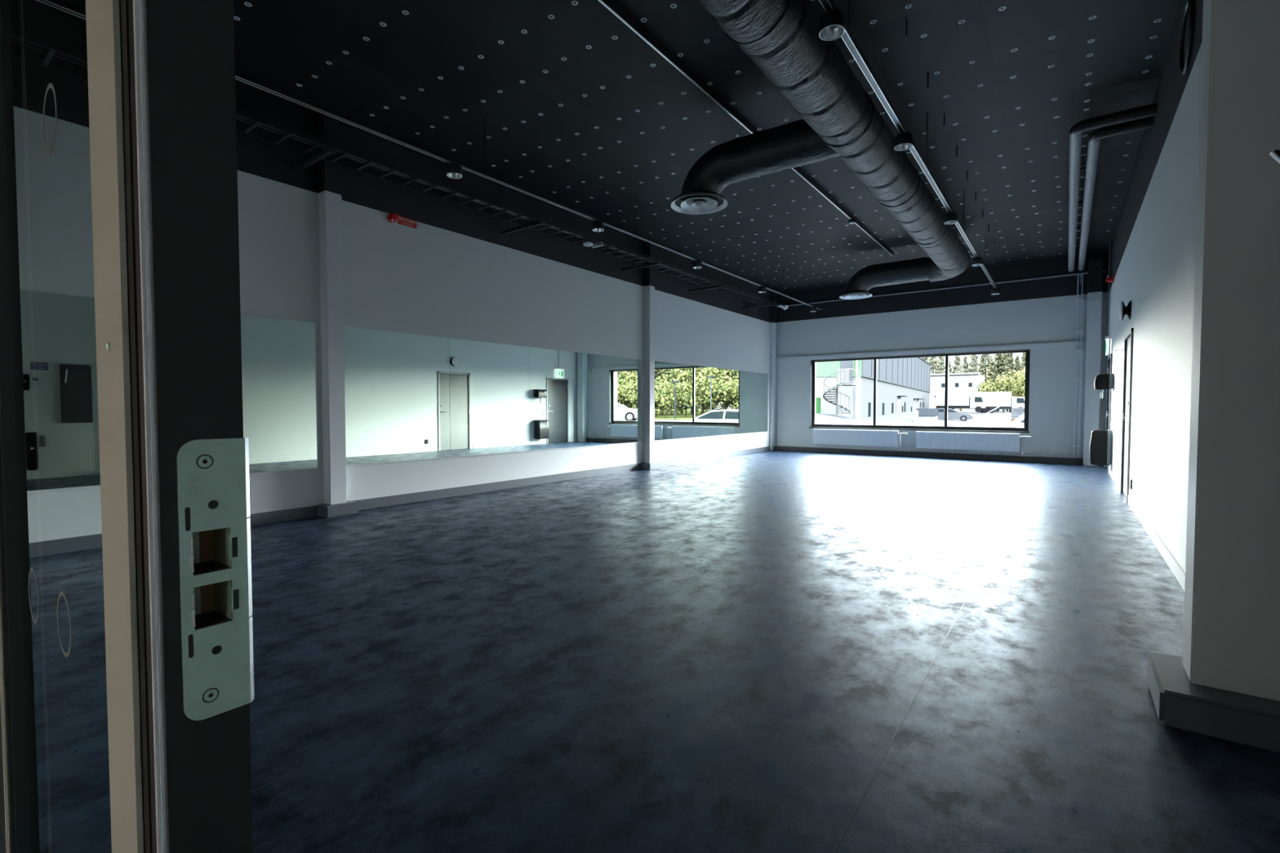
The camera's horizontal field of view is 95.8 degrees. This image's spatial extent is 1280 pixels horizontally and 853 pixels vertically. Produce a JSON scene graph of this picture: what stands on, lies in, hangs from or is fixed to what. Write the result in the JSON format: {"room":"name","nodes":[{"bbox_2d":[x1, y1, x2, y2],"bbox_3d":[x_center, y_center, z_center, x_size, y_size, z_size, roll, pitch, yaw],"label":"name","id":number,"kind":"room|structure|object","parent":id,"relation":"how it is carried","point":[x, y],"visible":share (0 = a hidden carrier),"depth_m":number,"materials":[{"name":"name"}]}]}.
{"room":"exercise studio","nodes":[
{"label":"exercise studio","id":0,"kind":"room"},
{"bbox_2d":[316,112,358,518],"bbox_3d":[-3.150,-1.127,5.963,0.210,4.100,0.330,1,2,36],"label":"wall column","id":1,"kind":"structure","parent":0,"point":[335,504],"depth_m":5.92,"materials":[{"name":"white paint"}]},
{"bbox_2d":[9,0,770,542],"bbox_3d":[-0.724,-1.250,9.678,0.300,4.100,14.627,1,2,36],"label":"wall","id":2,"kind":"structure","parent":0,"point":[455,275],"depth_m":6.58,"materials":[{"name":"white paint"}]},
{"bbox_2d":[20,289,100,491],"bbox_3d":[-4.435,-0.268,4.420,0.006,1.485,1.254,1,2,36],"label":"wall mirror","id":3,"kind":"object","parent":2,"relation":"attached to","point":[59,340],"visible":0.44,"depth_m":4.42,"materials":[{"name":"clear glass"}]},
{"bbox_2d":[26,467,320,493],"bbox_3d":[-4.054,0.463,4.954,0.014,0.012,2.530,1,2,36],"label":"trim","id":4,"kind":"structure","parent":2,"relation":"attached to","point":[48,490],"depth_m":4.56,"materials":[{"name":"white paint"}]},
{"bbox_2d":[240,314,318,473],"bbox_3d":[-3.689,-0.302,5.431,0.006,1.485,1.254,1,2,36],"label":"wall mirror","id":5,"kind":"object","parent":2,"relation":"attached to","point":[279,356],"visible":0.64,"depth_m":5.65,"materials":[{"name":"clear glass"}]},
{"bbox_2d":[386,213,399,222],"bbox_3d":[-2.781,-2.355,6.514,0.102,0.096,0.095,1,2,36],"label":"fire alarm","id":6,"kind":"object","parent":2,"relation":"attached to","point":[393,217],"visible":1,"depth_m":6.49,"materials":[{"name":"red plastic"}]},
{"bbox_2d":[10,24,780,308],"bbox_3d":[-0.720,-2.679,8.743,0.760,0.100,12.550,1,2,36],"label":"cable tray","id":7,"kind":"object","parent":2,"relation":"attached to","point":[54,46],"visible":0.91,"depth_m":5.93,"materials":[{"name":"black metal"}]},
{"bbox_2d":[11,35,775,305],"bbox_3d":[-0.515,-2.696,8.622,0.111,0.024,12.400,1,2,36],"label":"cable bundle","id":8,"kind":"object","parent":7,"relation":"in","point":[356,158],"visible":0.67,"depth_m":5.64,"materials":[{"name":"black metal"}]},
{"bbox_2d":[582,241,602,248],"bbox_3d":[-0.687,-2.627,8.350,0.278,0.060,0.151,0,2,-12],"label":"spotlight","id":9,"kind":"object","parent":7,"relation":"attached to","point":[585,243],"visible":1,"depth_m":8.33,"materials":[{"name":"white plastic"}]},
{"bbox_2d":[343,325,450,465],"bbox_3d":[-2.772,-0.343,6.673,0.006,1.485,1.336,1,2,36],"label":"wall mirror","id":10,"kind":"object","parent":2,"relation":"attached to","point":[397,384],"visible":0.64,"depth_m":6.62,"materials":[{"name":"clear glass"}]},
{"bbox_2d":[28,446,769,558],"bbox_3d":[-0.688,0.751,9.530,0.012,0.110,14.127,1,2,36],"label":"baseboard","id":11,"kind":"structure","parent":2,"relation":"attached to","point":[46,548],"depth_m":6.80,"materials":[{"name":"grey plastic"}]},
{"bbox_2d":[397,215,416,228],"bbox_3d":[-2.699,-2.372,6.706,0.006,0.096,0.237,1,2,36],"label":"sign","id":12,"kind":"object","parent":2,"relation":"attached to","point":[402,220],"visible":0.99,"depth_m":6.70,"materials":[{"name":"red plastic"}]},
{"bbox_2d":[448,337,530,457],"bbox_3d":[-1.976,-0.378,7.751,0.006,1.485,1.336,1,2,36],"label":"wall mirror","id":13,"kind":"object","parent":2,"relation":"attached to","point":[490,382],"visible":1,"depth_m":7.69,"materials":[{"name":"clear glass"}]},
{"bbox_2d":[346,441,642,466],"bbox_3d":[-1.569,0.352,8.320,0.014,0.012,5.420,1,2,36],"label":"trim","id":14,"kind":"structure","parent":2,"relation":"attached to","point":[637,442],"depth_m":7.53,"materials":[{"name":"white paint"}]},
{"bbox_2d":[529,346,591,450],"bbox_3d":[-1.181,-0.413,8.828,0.006,1.485,1.336,1,2,36],"label":"wall mirror","id":15,"kind":"object","parent":2,"relation":"attached to","point":[561,381],"visible":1,"depth_m":8.77,"materials":[{"name":"clear glass"}]},
{"bbox_2d":[591,354,640,445],"bbox_3d":[-0.385,-0.449,9.906,0.006,1.485,1.336,1,2,36],"label":"wall mirror","id":16,"kind":"object","parent":2,"relation":"attached to","point":[615,380],"visible":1,"depth_m":9.85,"materials":[{"name":"clear glass"}]},
{"bbox_2d":[654,360,688,440],"bbox_3d":[0.620,-0.494,11.268,0.006,1.485,1.284,1,2,36],"label":"wall mirror","id":17,"kind":"object","parent":2,"relation":"attached to","point":[671,380],"visible":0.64,"depth_m":11.25,"materials":[{"name":"clear glass"}]},
{"bbox_2d":[688,364,719,437],"bbox_3d":[1.385,-0.528,12.304,0.006,1.485,1.284,1,2,36],"label":"wall mirror","id":18,"kind":"object","parent":2,"relation":"attached to","point":[704,381],"visible":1,"depth_m":12.27,"materials":[{"name":"clear glass"}]},
{"bbox_2d":[654,431,764,441],"bbox_3d":[1.755,0.204,12.824,0.014,0.012,5.260,1,2,36],"label":"trim","id":19,"kind":"structure","parent":2,"relation":"attached to","point":[759,432],"depth_m":12.37,"materials":[{"name":"white paint"}]},
{"bbox_2d":[719,368,746,435],"bbox_3d":[2.149,-0.562,13.339,0.006,1.485,1.284,1,2,36],"label":"wall mirror","id":20,"kind":"object","parent":2,"relation":"attached to","point":[732,382],"visible":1,"depth_m":13.31,"materials":[{"name":"clear glass"}]},
{"bbox_2d":[745,371,768,433],"bbox_3d":[2.913,-0.596,14.375,0.006,1.485,1.284,1,2,36],"label":"wall mirror","id":21,"kind":"object","parent":2,"relation":"attached to","point":[757,384],"visible":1,"depth_m":14.35,"materials":[{"name":"clear glass"}]},
{"bbox_2d":[24,0,1076,292],"bbox_3d":[2.136,-3.329,7.498,7.410,0.200,14.627,1,2,36],"label":"ceiling","id":22,"kind":"structure","parent":0,"point":[281,44],"depth_m":5.70,"materials":[{"name":"black paint"}]},
{"bbox_2d":[36,0,822,310],"bbox_3d":[0.386,-2.965,8.632,0.060,0.602,13.700,1,2,36],"label":"track","id":23,"kind":"object","parent":22,"relation":"hanging from","point":[61,5],"visible":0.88,"depth_m":5.37,"materials":[{"name":"black metal"}]},
{"bbox_2d":[446,162,462,178],"bbox_3d":[-1.817,-2.510,5.660,0.150,0.111,0.150,1,2,36],"label":"light","id":24,"kind":"object","parent":23,"relation":"attached to","point":[454,170],"visible":1,"depth_m":5.61,"materials":[{"name":"black metal"}]},
{"bbox_2d":[592,220,604,231],"bbox_3d":[-0.535,-2.568,7.397,0.150,0.111,0.150,1,2,36],"label":"light","id":25,"kind":"object","parent":23,"relation":"attached to","point":[597,225],"visible":1,"depth_m":7.35,"materials":[{"name":"black metal"}]},
{"bbox_2d":[693,260,702,268],"bbox_3d":[0.932,-2.633,9.384,0.150,0.111,0.150,1,2,36],"label":"light","id":26,"kind":"object","parent":23,"relation":"attached to","point":[696,264],"visible":1,"depth_m":9.32,"materials":[{"name":"black metal"}]},
{"bbox_2d":[758,286,765,293],"bbox_3d":[2.404,-2.699,11.379,0.150,0.111,0.150,1,2,36],"label":"light","id":27,"kind":"object","parent":23,"relation":"attached to","point":[761,289],"visible":1,"depth_m":11.32,"materials":[{"name":"black metal"}]},
{"bbox_2d":[598,0,893,256],"bbox_3d":[1.446,-3.157,6.475,0.024,0.076,11.500,1,2,36],"label":"conduit","id":28,"kind":"object","parent":22,"relation":"attached to","point":[611,5],"visible":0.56,"depth_m":5.25,"materials":[{"name":"black metal"}]},
{"bbox_2d":[671,0,969,299],"bbox_3d":[1.625,-2.791,6.371,2.316,0.800,11.725,1,2,36],"label":"ventilation duct","id":29,"kind":"object","parent":22,"relation":"hanging from","point":[840,118],"visible":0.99,"depth_m":5.38,"materials":[{"name":"black metal"}]},
{"bbox_2d":[671,189,727,214],"bbox_3d":[0.637,-2.431,6.226,0.610,0.090,0.610,1,2,36],"label":"diffuser","id":30,"kind":"object","parent":29,"relation":"attached to","point":[692,202],"depth_m":6.22,"materials":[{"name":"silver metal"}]},
{"bbox_2d":[839,289,872,299],"bbox_3d":[4.239,-2.600,11.358,0.610,0.090,0.610,1,2,36],"label":"diffuser","id":31,"kind":"object","parent":29,"relation":"attached to","point":[848,294],"depth_m":11.30,"materials":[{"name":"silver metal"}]},
{"bbox_2d":[905,19,907,39],"bbox_3d":[2.052,-3.054,4.452,0.012,0.148,0.026,1,2,36],"label":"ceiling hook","id":32,"kind":"object","parent":22,"relation":"hanging from","point":[906,23],"visible":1,"depth_m":4.45,"materials":[{"name":"black metal"}]},
{"bbox_2d":[818,0,997,288],"bbox_3d":[3.302,-2.891,6.388,0.060,0.602,13.550,1,2,36],"label":"track","id":33,"kind":"object","parent":22,"relation":"hanging from","point":[847,37],"visible":0.75,"depth_m":4.68,"materials":[{"name":"black metal"}]},
{"bbox_2d":[818,8,844,40],"bbox_3d":[1.162,-2.439,3.501,0.150,0.111,0.150,1,2,36],"label":"light","id":34,"kind":"object","parent":33,"relation":"attached to","point":[832,22],"visible":1,"depth_m":3.47,"materials":[{"name":"black metal"}]},
{"bbox_2d":[893,131,912,151],"bbox_3d":[2.296,-2.490,5.037,0.150,0.111,0.150,1,2,36],"label":"light","id":35,"kind":"object","parent":33,"relation":"attached to","point":[903,140],"visible":1,"depth_m":4.99,"materials":[{"name":"black metal"}]},
{"bbox_2d":[943,212,957,224],"bbox_3d":[3.816,-2.558,7.096,0.150,0.111,0.150,1,2,36],"label":"light","id":36,"kind":"object","parent":33,"relation":"attached to","point":[951,218],"visible":1,"depth_m":7.04,"materials":[{"name":"black metal"}]},
{"bbox_2d":[972,257,982,266],"bbox_3d":[5.377,-2.627,9.211,0.150,0.111,0.150,1,2,36],"label":"light","id":37,"kind":"object","parent":33,"relation":"attached to","point":[978,261],"visible":1,"depth_m":9.16,"materials":[{"name":"black metal"}]},
{"bbox_2d":[991,288,999,294],"bbox_3d":[7.117,-2.705,11.567,0.150,0.111,0.150,1,2,36],"label":"light","id":38,"kind":"object","parent":33,"relation":"attached to","point":[995,291],"visible":1,"depth_m":11.51,"materials":[{"name":"black metal"}]},
{"bbox_2d":[1104,240,1111,355],"bbox_3d":[8.323,-2.284,10.268,0.060,2.010,0.420,1,2,36],"label":"pipe","id":39,"kind":"object","parent":22,"relation":"hanging from","point":[1107,338],"visible":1,"depth_m":10.22,"materials":[{"name":"white"}]},
{"bbox_2d":[1067,102,1157,271],"bbox_3d":[6.574,-3.091,8.361,0.688,0.272,7.270,1,2,36],"label":"insulated pipe","id":40,"kind":"object","parent":22,"relation":"hanging from","point":[1140,117],"visible":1,"depth_m":6.15,"materials":[{"name":"grey metal"}]},
{"bbox_2d":[640,241,661,470],"bbox_3d":[0.200,-1.276,10.492,0.220,4.100,0.380,1,2,36],"label":"wall column","id":41,"kind":"structure","parent":0,"point":[649,463],"depth_m":10.45,"materials":[{"name":"white paint"}]},
{"bbox_2d":[29,450,1279,852],"bbox_3d":[1.343,0.979,6.564,7.410,0.150,16.700,1,2,36],"label":"floor","id":42,"kind":"structure","parent":0,"point":[753,706],"depth_m":2.41,"materials":[{"name":"concrete"}]},
{"bbox_2d":[34,453,1037,852],"bbox_3d":[2.169,0.877,7.394,4.354,0.002,14.077,1,2,36],"label":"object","id":43,"kind":"structure","parent":42,"relation":"in","point":[866,789],"depth_m":2.52,"materials":[{"name":"grey"}]},
{"bbox_2d":[768,291,777,450],"bbox_3d":[3.459,-1.426,15.025,0.080,4.100,0.230,1,2,36],"label":"wall column","id":44,"kind":"structure","parent":0,"point":[773,295],"depth_m":14.96,"materials":[{"name":"white paint"}]},
{"bbox_2d":[775,253,1109,464],"bbox_3d":[6.360,-1.369,13.289,7.410,4.100,0.400,1,2,36],"label":"wall","id":45,"kind":"structure","parent":0,"point":[1044,310],"depth_m":12.49,"materials":[{"name":"white paint"}]},
{"bbox_2d":[813,428,907,448],"bbox_3d":[5.233,0.293,13.847,2.180,0.422,0.127,1,2,36],"label":"radiator","id":46,"kind":"object","parent":45,"relation":"attached to","point":[830,437],"visible":1,"depth_m":13.79,"materials":[{"name":"white metal"}]},
{"bbox_2d":[813,428,897,431],"bbox_3d":[5.144,0.089,13.880,1.990,0.016,0.080,1,2,36],"label":"grille","id":47,"kind":"object","parent":46,"relation":"attached to","point":[815,430],"depth_m":13.95,"materials":[{"name":"white metal"}]},
{"bbox_2d":[808,349,1030,433],"bbox_3d":[6.184,-0.770,13.277,4.625,1.715,0.200,1,2,36],"label":"window","id":48,"kind":"structure","parent":45,"relation":"in","point":[813,362],"depth_m":13.06,"materials":[{"name":"black"}]},
{"bbox_2d":[774,445,1081,464],"bbox_3d":[6.102,0.627,13.216,6.360,0.115,0.130,1,2,36],"label":"baseboard","id":49,"kind":"structure","parent":45,"relation":"attached to","point":[857,451],"depth_m":12.77,"materials":[{"name":"grey"}]},
{"bbox_2d":[776,339,1106,360],"bbox_3d":[6.234,-1.693,13.108,6.810,0.090,0.025,1,2,36],"label":"trim","id":50,"kind":"structure","parent":45,"relation":"attached to","point":[1103,341],"depth_m":12.75,"materials":[{"name":"white paint"}]},
{"bbox_2d":[777,270,1106,307],"bbox_3d":[6.232,-2.966,13.105,6.760,0.206,0.036,1,2,36],"label":"conduit","id":51,"kind":"object","parent":45,"relation":"attached to","point":[1086,273],"visible":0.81,"depth_m":12.51,"materials":[{"name":"grey metal"}]},
{"bbox_2d":[915,431,1031,453],"bbox_3d":[7.124,0.342,12.453,2.150,0.416,0.127,1,2,36],"label":"radiator","id":52,"kind":"object","parent":45,"relation":"attached to","point":[931,440],"visible":1,"depth_m":12.40,"materials":[{"name":"white metal"}]},
{"bbox_2d":[916,431,1019,435],"bbox_3d":[7.035,0.141,12.486,1.960,0.016,0.080,1,2,36],"label":"grille","id":53,"kind":"object","parent":52,"relation":"attached to","point":[917,433],"depth_m":12.55,"materials":[{"name":"white metal"}]},
{"bbox_2d":[900,274,1084,457],"bbox_3d":[7.327,-1.202,12.276,3.276,3.605,0.129,1,2,36],"label":"pipe","id":54,"kind":"object","parent":45,"relation":"attached to","point":[1077,300],"visible":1,"depth_m":11.36,"materials":[{"name":"metal"}]},
{"bbox_2d":[1083,250,1103,466],"bbox_3d":[8.718,-1.297,11.122,0.220,4.100,0.270,1,2,36],"label":"wall column","id":55,"kind":"structure","parent":0,"point":[1095,277],"depth_m":11.01,"materials":[{"name":"white paint"}]},
{"bbox_2d":[1105,0,1203,572],"bbox_3d":[4.314,-1.080,4.534,0.300,4.100,16.927,1,2,36],"label":"wall","id":56,"kind":"structure","parent":0,"point":[1153,251],"depth_m":4.69,"materials":[{"name":"white paint"}]},
{"bbox_2d":[1088,429,1112,465],"bbox_3d":[7.717,0.348,9.689,0.286,0.583,0.402,1,2,36],"label":"bin","id":57,"kind":"object","parent":56,"relation":"attached to","point":[1100,441],"visible":1,"depth_m":9.53,"materials":[{"name":"black plastic"}]},
{"bbox_2d":[1093,373,1114,398],"bbox_3d":[7.718,-0.667,9.624,0.246,0.399,0.372,1,2,36],"label":"dispenser","id":58,"kind":"object","parent":56,"relation":"attached to","point":[1104,381],"visible":1,"depth_m":9.48,"materials":[{"name":"black plastic"}]},
{"bbox_2d":[1104,353,1112,472],"bbox_3d":[8.356,-0.238,10.249,0.184,2.040,0.980,1,2,36],"label":"door","id":59,"kind":"structure","parent":56,"relation":"in","point":[1108,414],"depth_m":10.47,"materials":[{"name":"grey"}]},
{"bbox_2d":[1106,275,1114,283],"bbox_3d":[8.078,-2.538,9.931,0.105,0.120,0.160,1,2,36],"label":"fire alarm","id":60,"kind":"object","parent":56,"relation":"attached to","point":[1108,278],"visible":1,"depth_m":9.88,"materials":[{"name":"red plastic"}]},
{"bbox_2d":[1119,300,1131,319],"bbox_3d":[6.008,-1.437,7.156,0.100,0.236,0.236,1,2,36],"label":"wall lamp","id":61,"kind":"object","parent":56,"relation":"attached to","point":[1124,309],"visible":1,"depth_m":7.10,"materials":[{"name":"black plastic"}]},
{"bbox_2d":[1120,327,1133,502],"bbox_3d":[6.077,-0.141,7.160,0.184,2.050,1.000,1,2,36],"label":"door","id":62,"kind":"structure","parent":56,"relation":"in","point":[1128,338],"depth_m":7.30,"materials":[{"name":"grey"}]},
{"bbox_2d":[1073,0,1181,257],"bbox_3d":[4.542,-3.149,5.541,0.610,0.030,14.127,1,2,36],"label":"ceiling panel","id":63,"kind":"object","parent":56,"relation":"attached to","point":[1122,30],"depth_m":5.15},
{"bbox_2d":[1103,465,1185,591],"bbox_3d":[4.782,0.889,5.497,0.012,0.100,14.127,1,2,36],"label":"baseboard","id":64,"kind":"structure","parent":56,"relation":"attached to","point":[1179,573],"depth_m":4.54,"materials":[{"name":"white"}]},
{"bbox_2d":[1178,0,1194,74],"bbox_3d":[3.664,-2.609,3.874,0.023,0.444,0.444,1,2,36],"label":"air vent","id":65,"kind":"object","parent":56,"relation":"in","point":[1188,20],"visible":1,"depth_m":3.88,"materials":[{"name":"grey metal"}]},
{"bbox_2d":[1146,0,1279,752],"bbox_3d":[2.088,-0.998,2.044,0.325,4.100,0.420,1,2,36],"label":"wall column","id":66,"kind":"structure","parent":0,"point":[1225,684],"depth_m":1.99,"materials":[{"name":"white paint"}]},
{"bbox_2d":[1269,149,1279,163],"bbox_3d":[1.585,-0.461,1.302,0.238,0.375,0.060,1,2,36],"label":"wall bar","id":67,"kind":"object","parent":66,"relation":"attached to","point":[1275,154],"visible":1,"depth_m":1.36,"materials":[{"name":"silver plastic"}]},
{"bbox_3d":[-2.303,-0.990,1.808,7.110,4.100,0.120,1,2,36],"label":"wall","id":68,"kind":"structure","parent":0,"visible":0},
{"bbox_2d":[0,0,254,852],"bbox_3d":[-0.892,-0.207,0.803,1.404,2.600,0.064,1,2,34],"label":"door","id":69,"kind":"structure","parent":68,"relation":"in","point":[174,451],"depth_m":0.42,"materials":[{"name":"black metal"}]},
{"label":"outside","id":70,"kind":"structure","parent":0,"visible":0},
{"bbox_2d":[815,409,1011,426],"bbox_3d":[73.062,-6.874,81.493,200.600,11.452,188.800,1,2,36],"label":"ground","id":71,"kind":"structure","parent":70,"point":[997,419],"depth_m":53.05,"materials":[{"name":"concrete"}]},
{"bbox_2d":[815,397,821,413],"bbox_3d":[13.229,-1.592,44.935,1.300,1.298,1.130,1,2,36],"label":"container","id":72,"kind":"object","parent":71,"relation":"on","point":[818,400],"visible":0.14,"depth_m":44.53,"materials":[{"name":"green"}]},
{"bbox_2d":[822,368,859,414],"bbox_3d":[15.625,-2.686,45.234,2.161,3.510,3.151,1,2,36],"label":"spiral staircase","id":73,"kind":"structure","parent":71,"relation":"on","point":[837,384],"depth_m":44.79,"materials":[{"name":"black metal"}]},
{"bbox_2d":[815,357,930,419],"bbox_3d":[31.905,-5.072,70.261,5.635,8.750,61.410,1,2,36],"label":"industrial building","id":74,"kind":"structure","parent":71,"relation":"on","point":[903,384],"depth_m":53.78,"materials":[{"name":"white metal"}]},
{"bbox_2d":[914,410,918,426],"bbox_3d":[19.116,-0.402,39.964,0.304,1.450,0.320,1,2,36],"label":"post","id":75,"kind":"object","parent":71,"relation":"on","point":[916,414],"visible":0.66,"depth_m":39.85,"materials":[{"name":"grey"}]},
{"bbox_2d":[915,408,938,422],"bbox_3d":[27.388,-1.019,55.198,1.770,1.480,1.640,1,2,36],"label":"shelter","id":76,"kind":"object","parent":71,"relation":"on","point":[925,415],"visible":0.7,"depth_m":54.70,"materials":[{"name":"grey"}]},
{"bbox_2d":[928,356,940,373],"bbox_3d":[64.683,-10.874,127.609,6.160,15.401,5.902,0,2,7],"label":"spruce tree","id":77,"kind":"object","parent":71,"relation":"on","point":[931,362],"visible":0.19,"depth_m":127.50,"materials":[{"name":"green plant"}]},
{"bbox_2d":[933,355,945,373],"bbox_3d":[64.685,-9.785,124.172,4.469,13.382,4.735,-1,2,-34],"label":"spruce tree","id":78,"kind":"object","parent":71,"relation":"on","point":[940,357],"visible":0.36,"depth_m":124.01,"materials":[{"name":"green plant"}]},
{"bbox_2d":[937,408,973,421],"bbox_3d":[34.799,-1.333,65.034,4.630,1.460,1.920,1,2,30],"label":"car","id":79,"kind":"object","parent":71,"relation":"on","point":[952,414],"visible":0.51,"depth_m":64.05,"materials":[{"name":"silver metal"}]},
{"bbox_2d":[928,372,985,412],"bbox_3d":[54.467,-5.778,103.836,16.800,6.950,12.000,1,2,36],"label":"warehouse","id":80,"kind":"structure","parent":71,"relation":"on","point":[957,381],"depth_m":98.67,"materials":[{"name":"grey"}]},
{"bbox_2d":[951,355,963,373],"bbox_3d":[68.046,-9.640,123.903,4.756,13.026,5.668,1,2,32],"label":"spruce tree","id":81,"kind":"object","parent":71,"relation":"on","point":[956,362],"visible":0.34,"depth_m":123.82,"materials":[{"name":"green plant"}]},
{"bbox_2d":[935,390,986,412],"bbox_3d":[47.896,-3.728,86.358,6.448,3.200,2.400,1,2,32],"label":"box truck","id":82,"kind":"object","parent":71,"relation":"on","point":[956,399],"visible":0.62,"depth_m":85.37,"materials":[{"name":"white metal"}]},
{"bbox_2d":[960,356,970,373],"bbox_3d":[71.091,-9.292,126.788,5.522,12.240,4.699,-1,2,-28],"label":"spruce tree","id":83,"kind":"object","parent":71,"relation":"on","point":[965,357],"visible":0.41,"depth_m":126.44,"materials":[{"name":"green plant"}]},
{"bbox_2d":[967,355,981,373],"bbox_3d":[74.705,-10.641,129.411,5.917,14.776,4.908,0,2,-10],"label":"spruce tree","id":84,"kind":"object","parent":71,"relation":"on","point":[974,358],"visible":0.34,"depth_m":129.00,"materials":[{"name":"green plant"}]},
{"bbox_2d":[977,355,985,375],"bbox_3d":[74.087,-9.269,125.088,4.642,12.313,5.605,-1,2,-33],"label":"spruce tree","id":85,"kind":"object","parent":71,"relation":"on","point":[979,370],"visible":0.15,"depth_m":125.19,"materials":[{"name":"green plant"}]},
{"bbox_2d":[977,354,994,384],"bbox_3d":[64.460,-9.464,107.925,4.772,14.167,6.215,1,2,27],"label":"spruce tree","id":86,"kind":"object","parent":71,"relation":"on","point":[983,355],"visible":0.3,"depth_m":107.60,"materials":[{"name":"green plant"}]},
{"bbox_2d":[975,378,997,391],"bbox_3d":[57.384,-4.997,95.450,3.335,5.977,4.550,0,2,-10],"label":"birch tree","id":87,"kind":"object","parent":71,"relation":"on","point":[982,386],"visible":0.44,"depth_m":95.24,"materials":[{"name":"green plant"}]},
{"bbox_2d":[967,400,1008,426],"bbox_3d":[27.179,-0.966,45.126,2.910,2.038,0.229,1,2,17],"label":"boom","id":88,"kind":"object","parent":71,"relation":"on","point":[968,422],"visible":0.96,"depth_m":45.22,"materials":[{"name":"grey metal"}]},
{"bbox_2d":[984,359,999,386],"bbox_3d":[63.370,-7.173,103.908,4.972,9.932,3.916,1,2,36],"label":"spruce tree","id":89,"kind":"object","parent":71,"relation":"on","point":[993,369],"visible":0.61,"depth_m":103.93,"materials":[{"name":"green plant"}]},
{"bbox_2d":[978,375,1011,412],"bbox_3d":[58.350,-5.196,94.908,4.671,6.460,4.142,1,2,31],"label":"birch tree","id":90,"kind":"object","parent":71,"relation":"on","point":[1001,381],"visible":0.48,"depth_m":93.81,"materials":[{"name":"green plant"}]},
{"bbox_2d":[989,353,1004,411],"bbox_3d":[66.637,-8.893,107.519,4.801,13.290,4.781,1,2,32],"label":"spruce tree","id":91,"kind":"object","parent":71,"relation":"on","point":[997,365],"visible":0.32,"depth_m":107.36,"materials":[{"name":"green plant"}]},
{"bbox_2d":[975,391,1024,413],"bbox_3d":[54.633,-3.646,87.567,6.448,3.200,2.400,1,2,22],"label":"box truck","id":92,"kind":"object","parent":71,"relation":"on","point":[993,400],"visible":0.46,"depth_m":86.61,"materials":[{"name":"white metal"}]},
{"bbox_2d":[996,353,1012,412],"bbox_3d":[67.265,-8.735,106.627,4.866,12.950,4.383,1,2,23],"label":"spruce tree","id":93,"kind":"object","parent":71,"relation":"on","point":[1005,365],"visible":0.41,"depth_m":106.41,"materials":[{"name":"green plant"}]},
{"bbox_2d":[991,380,1018,412],"bbox_3d":[59.435,-4.717,94.192,3.895,5.506,4.670,0,2,-3],"label":"birch tree","id":94,"kind":"object","parent":71,"relation":"on","point":[1002,388],"visible":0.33,"depth_m":93.30,"materials":[{"name":"green plant"}]},
{"bbox_2d":[1000,352,1016,411],"bbox_3d":[76.719,-10.326,120.644,6.071,15.362,6.290,1,2,35],"label":"spruce tree","id":95,"kind":"object","parent":71,"relation":"on","point":[1012,353],"visible":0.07,"depth_m":120.52,"materials":[{"name":"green plant"}]},
{"bbox_2d":[995,371,1023,412],"bbox_3d":[62.111,-5.562,96.351,6.115,7.245,4.625,-1,2,-27],"label":"birch tree","id":96,"kind":"object","parent":71,"relation":"on","point":[1011,372],"visible":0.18,"depth_m":95.67,"materials":[{"name":"green plant"}]},
{"bbox_2d":[1004,354,1017,412],"bbox_3d":[69.939,-7.985,109.099,4.653,11.228,4.211,-1,2,-30],"label":"spruce tree","id":97,"kind":"object","parent":71,"relation":"on","point":[1011,355],"visible":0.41,"depth_m":108.87,"materials":[{"name":"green plant"}]},
{"bbox_2d":[1000,413,1024,427],"bbox_3d":[14.427,0.198,18.583,1.920,1.460,4.630,-1,2,-34],"label":"car","id":98,"kind":"object","parent":71,"relation":"on","point":[1019,422],"visible":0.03,"depth_m":19.60,"materials":[{"name":"white metal"}]},
{"bbox_2d":[1011,355,1021,382],"bbox_3d":[68.275,-7.494,104.632,4.030,10.490,3.592,-1,2,-24],"label":"spruce tree","id":99,"kind":"object","parent":71,"relation":"on","point":[1017,365],"visible":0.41,"depth_m":104.49,"materials":[{"name":"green plant"}]},
{"bbox_2d":[1011,408,1024,421],"bbox_3d":[31.949,-0.832,48.480,1.350,1.450,0.160,1,2,36],"label":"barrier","id":100,"kind":"object","parent":71,"relation":"on","point":[1015,412],"visible":0.41,"depth_m":48.65,"materials":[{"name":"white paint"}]},
{"bbox_2d":[1012,368,1025,396],"bbox_3d":[61.945,-5.636,92.181,4.465,7.637,5.636,2,3,42],"label":"birch tree","id":101,"kind":"object","parent":71,"relation":"on","point":[1018,373],"visible":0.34,"depth_m":92.15,"materials":[{"name":"green plant"}]},
{"bbox_2d":[1017,352,1025,382],"bbox_3d":[71.489,-8.121,107.791,4.864,11.556,4.117,1,2,25],"label":"spruce tree","id":102,"kind":"object","parent":71,"relation":"on","point":[1024,353],"visible":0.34,"depth_m":107.68,"materials":[{"name":"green plant"}]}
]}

